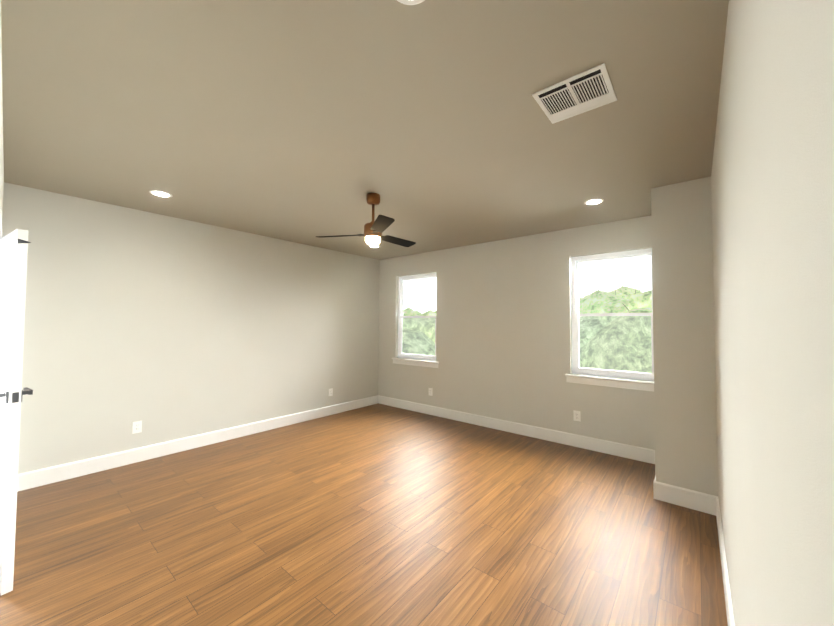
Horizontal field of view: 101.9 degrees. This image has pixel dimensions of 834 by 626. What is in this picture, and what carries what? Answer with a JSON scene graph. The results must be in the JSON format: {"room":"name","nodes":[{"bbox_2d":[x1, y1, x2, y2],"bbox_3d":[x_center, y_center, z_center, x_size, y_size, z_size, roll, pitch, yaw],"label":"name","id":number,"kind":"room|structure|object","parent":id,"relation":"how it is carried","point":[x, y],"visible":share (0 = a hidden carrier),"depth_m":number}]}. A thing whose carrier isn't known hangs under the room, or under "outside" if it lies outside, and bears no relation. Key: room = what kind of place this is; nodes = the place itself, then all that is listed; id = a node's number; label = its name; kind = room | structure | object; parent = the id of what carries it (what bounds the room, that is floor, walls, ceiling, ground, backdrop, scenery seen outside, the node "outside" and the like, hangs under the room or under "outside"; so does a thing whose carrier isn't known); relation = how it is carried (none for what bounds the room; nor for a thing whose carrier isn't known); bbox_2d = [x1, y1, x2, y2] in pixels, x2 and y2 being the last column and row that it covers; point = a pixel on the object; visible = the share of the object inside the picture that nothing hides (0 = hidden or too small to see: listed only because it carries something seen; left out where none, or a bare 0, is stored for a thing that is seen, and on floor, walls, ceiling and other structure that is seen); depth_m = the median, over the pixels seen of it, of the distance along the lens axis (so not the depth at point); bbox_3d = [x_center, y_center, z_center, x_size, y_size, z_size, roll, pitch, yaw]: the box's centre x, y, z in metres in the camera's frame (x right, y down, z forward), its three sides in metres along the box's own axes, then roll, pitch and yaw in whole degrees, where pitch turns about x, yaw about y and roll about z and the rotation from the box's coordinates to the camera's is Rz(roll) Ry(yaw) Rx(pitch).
{"room":"empty bedroom","nodes":[
{"label":"empty bedroom","id":0,"kind":"room"},
{"bbox_2d":[0,0,3,213],"bbox_3d":[-2.328,0.185,1.760,3.555,2.740,0.140,-1,-2,39],"label":"wall","id":1,"kind":"structure","parent":0,"point":[1,158],"depth_m":1.96},
{"bbox_2d":[0,209,1,238],"bbox_3d":[-2.664,0.504,2.025,0.940,2.115,0.168,-1,-2,39],"label":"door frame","id":2,"kind":"structure","parent":1,"relation":"attached to","point":[0,224],"depth_m":1.95},
{"bbox_2d":[0,229,32,594],"bbox_3d":[-2.585,0.541,2.127,0.800,2.026,0.198,-1,-2,39],"label":"door","id":3,"kind":"structure","parent":1,"relation":"in","point":[13,257],"depth_m":1.92},
{"bbox_2d":[2,182,379,473],"bbox_3d":[-2.246,0.282,4.762,0.140,2.740,4.880,-1,-2,39],"label":"wall","id":4,"kind":"structure","parent":0,"point":[163,328],"depth_m":3.90},
{"bbox_2d":[132,421,141,433],"bbox_3d":[-3.032,1.238,3.668,0.009,0.124,0.080,-1,-2,39],"label":"electrical outlet","id":5,"kind":"object","parent":4,"relation":"attached to","point":[137,427],"visible":1,"depth_m":3.67},
{"bbox_2d":[17,395,377,491],"bbox_3d":[-2.194,1.575,4.671,0.015,0.150,4.600,-1,-2,39],"label":"baseboard","id":6,"kind":"structure","parent":4,"relation":"attached to","point":[43,476],"depth_m":3.86},
{"bbox_2d":[328,388,332,395],"bbox_3d":[-1.431,1.314,5.610,0.009,0.124,0.080,-1,-2,39],"label":"electrical outlet","id":7,"kind":"object","parent":4,"relation":"attached to","point":[330,392],"visible":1,"depth_m":5.61},
{"bbox_2d":[0,403,727,625],"bbox_3d":[-1.377,1.626,1.892,5.090,0.120,8.124,-1,-2,39],"label":"floor","id":8,"kind":"structure","parent":0,"point":[377,514],"depth_m":2.39},
{"bbox_2d":[1,0,728,259],"bbox_3d":[-1.359,-1.232,1.983,5.090,0.120,8.124,-1,-2,39],"label":"ceiling","id":9,"kind":"structure","parent":0,"point":[306,122],"depth_m":1.97},
{"bbox_2d":[149,190,171,197],"bbox_3d":[-2.447,-1.137,3.235,0.176,0.005,0.176,-1,-2,39],"label":"recessed light","id":10,"kind":"object","parent":9,"relation":"in","point":[160,193],"visible":1,"depth_m":3.22},
{"bbox_2d":[316,193,415,246],"bbox_3d":[-0.351,-0.889,3.318,1.024,0.470,0.906,-1,-2,39],"label":"fan","id":11,"kind":"object","parent":9,"relation":"hanging from","point":[376,228],"visible":1,"depth_m":3.18},
{"bbox_2d":[397,0,424,4],"bbox_3d":[-0.024,-1.187,1.212,0.176,0.005,0.176,-1,-2,39],"label":"recessed light","id":12,"kind":"object","parent":9,"relation":"in","point":[410,2],"visible":1,"depth_m":1.28},
{"bbox_2d":[532,63,616,123],"bbox_3d":[0.851,-1.161,1.823,0.343,0.007,0.332,-1,-2,39],"label":"ceiling vent","id":13,"kind":"object","parent":9,"relation":"in","point":[586,91],"visible":1,"depth_m":1.80},
{"bbox_2d":[584,198,603,204],"bbox_3d":[1.763,-1.107,3.371,0.176,0.005,0.176,-1,-2,39],"label":"recessed light","id":14,"kind":"object","parent":9,"relation":"in","point":[594,201],"visible":1,"depth_m":3.35},
{"bbox_2d":[378,216,654,449],"bbox_3d":[1.171,0.311,5.016,4.810,2.740,0.140,-1,-2,39],"label":"wall","id":15,"kind":"structure","parent":0,"point":[503,329],"depth_m":4.76},
{"bbox_2d":[392,273,438,367],"bbox_3d":[-0.002,0.118,5.968,1.035,1.598,0.176,-1,-2,39],"label":"window","id":16,"kind":"structure","parent":15,"relation":"in","point":[400,359],"depth_m":6.07},
{"bbox_2d":[378,395,654,463],"bbox_3d":[0.950,1.606,5.050,4.386,0.150,0.015,-1,-2,39],"label":"baseboard","id":17,"kind":"structure","parent":15,"relation":"attached to","point":[647,455],"depth_m":4.53},
{"bbox_2d":[573,410,580,421],"bbox_3d":[1.989,1.280,4.209,0.080,0.124,0.009,-1,-2,39],"label":"electrical outlet","id":18,"kind":"object","parent":15,"relation":"attached to","point":[576,414],"visible":1,"depth_m":4.21},
{"bbox_2d":[565,248,653,391],"bbox_3d":[2.333,0.070,4.045,1.030,1.598,0.176,-1,-2,39],"label":"window","id":19,"kind":"structure","parent":15,"relation":"in","point":[616,382],"depth_m":4.10},
{"bbox_2d":[651,176,717,495],"bbox_3d":[2.539,0.261,3.216,0.410,2.740,0.898,-1,-2,39],"label":"bump-out","id":20,"kind":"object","parent":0,"point":[684,356],"visible":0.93,"depth_m":2.86},
{"bbox_2d":[653,481,716,515],"bbox_3d":[2.235,1.543,2.828,0.424,0.150,0.015,-1,-2,39],"label":"baseboard","id":21,"kind":"structure","parent":20,"relation":"attached to","point":[690,499],"depth_m":2.82},
{"bbox_2d":[711,0,833,625],"bbox_3d":[0.542,0.158,0.364,0.140,2.740,8.124,-1,-2,39],"label":"wall","id":22,"kind":"structure","parent":0,"point":[772,181],"depth_m":0.62},
{"bbox_2d":[716,496,734,625],"bbox_3d":[0.189,1.441,0.025,0.015,0.150,6.946,-1,-2,39],"label":"baseboard","id":23,"kind":"structure","parent":22,"relation":"attached to","point":[729,608],"depth_m":1.92},
{"bbox_3d":[3.515,5.522,23.003,56.000,0.100,30.840,-1,-2,39],"label":"ground","id":24,"kind":"structure","parent":0,"visible":0},
{"bbox_2d":[402,286,651,372],"bbox_3d":[3.224,4.071,23.971,54.365,12.446,29.800,-1,-2,39],"label":"trees","id":25,"kind":"object","parent":24,"relation":"on","point":[636,300],"depth_m":10.60}
]}

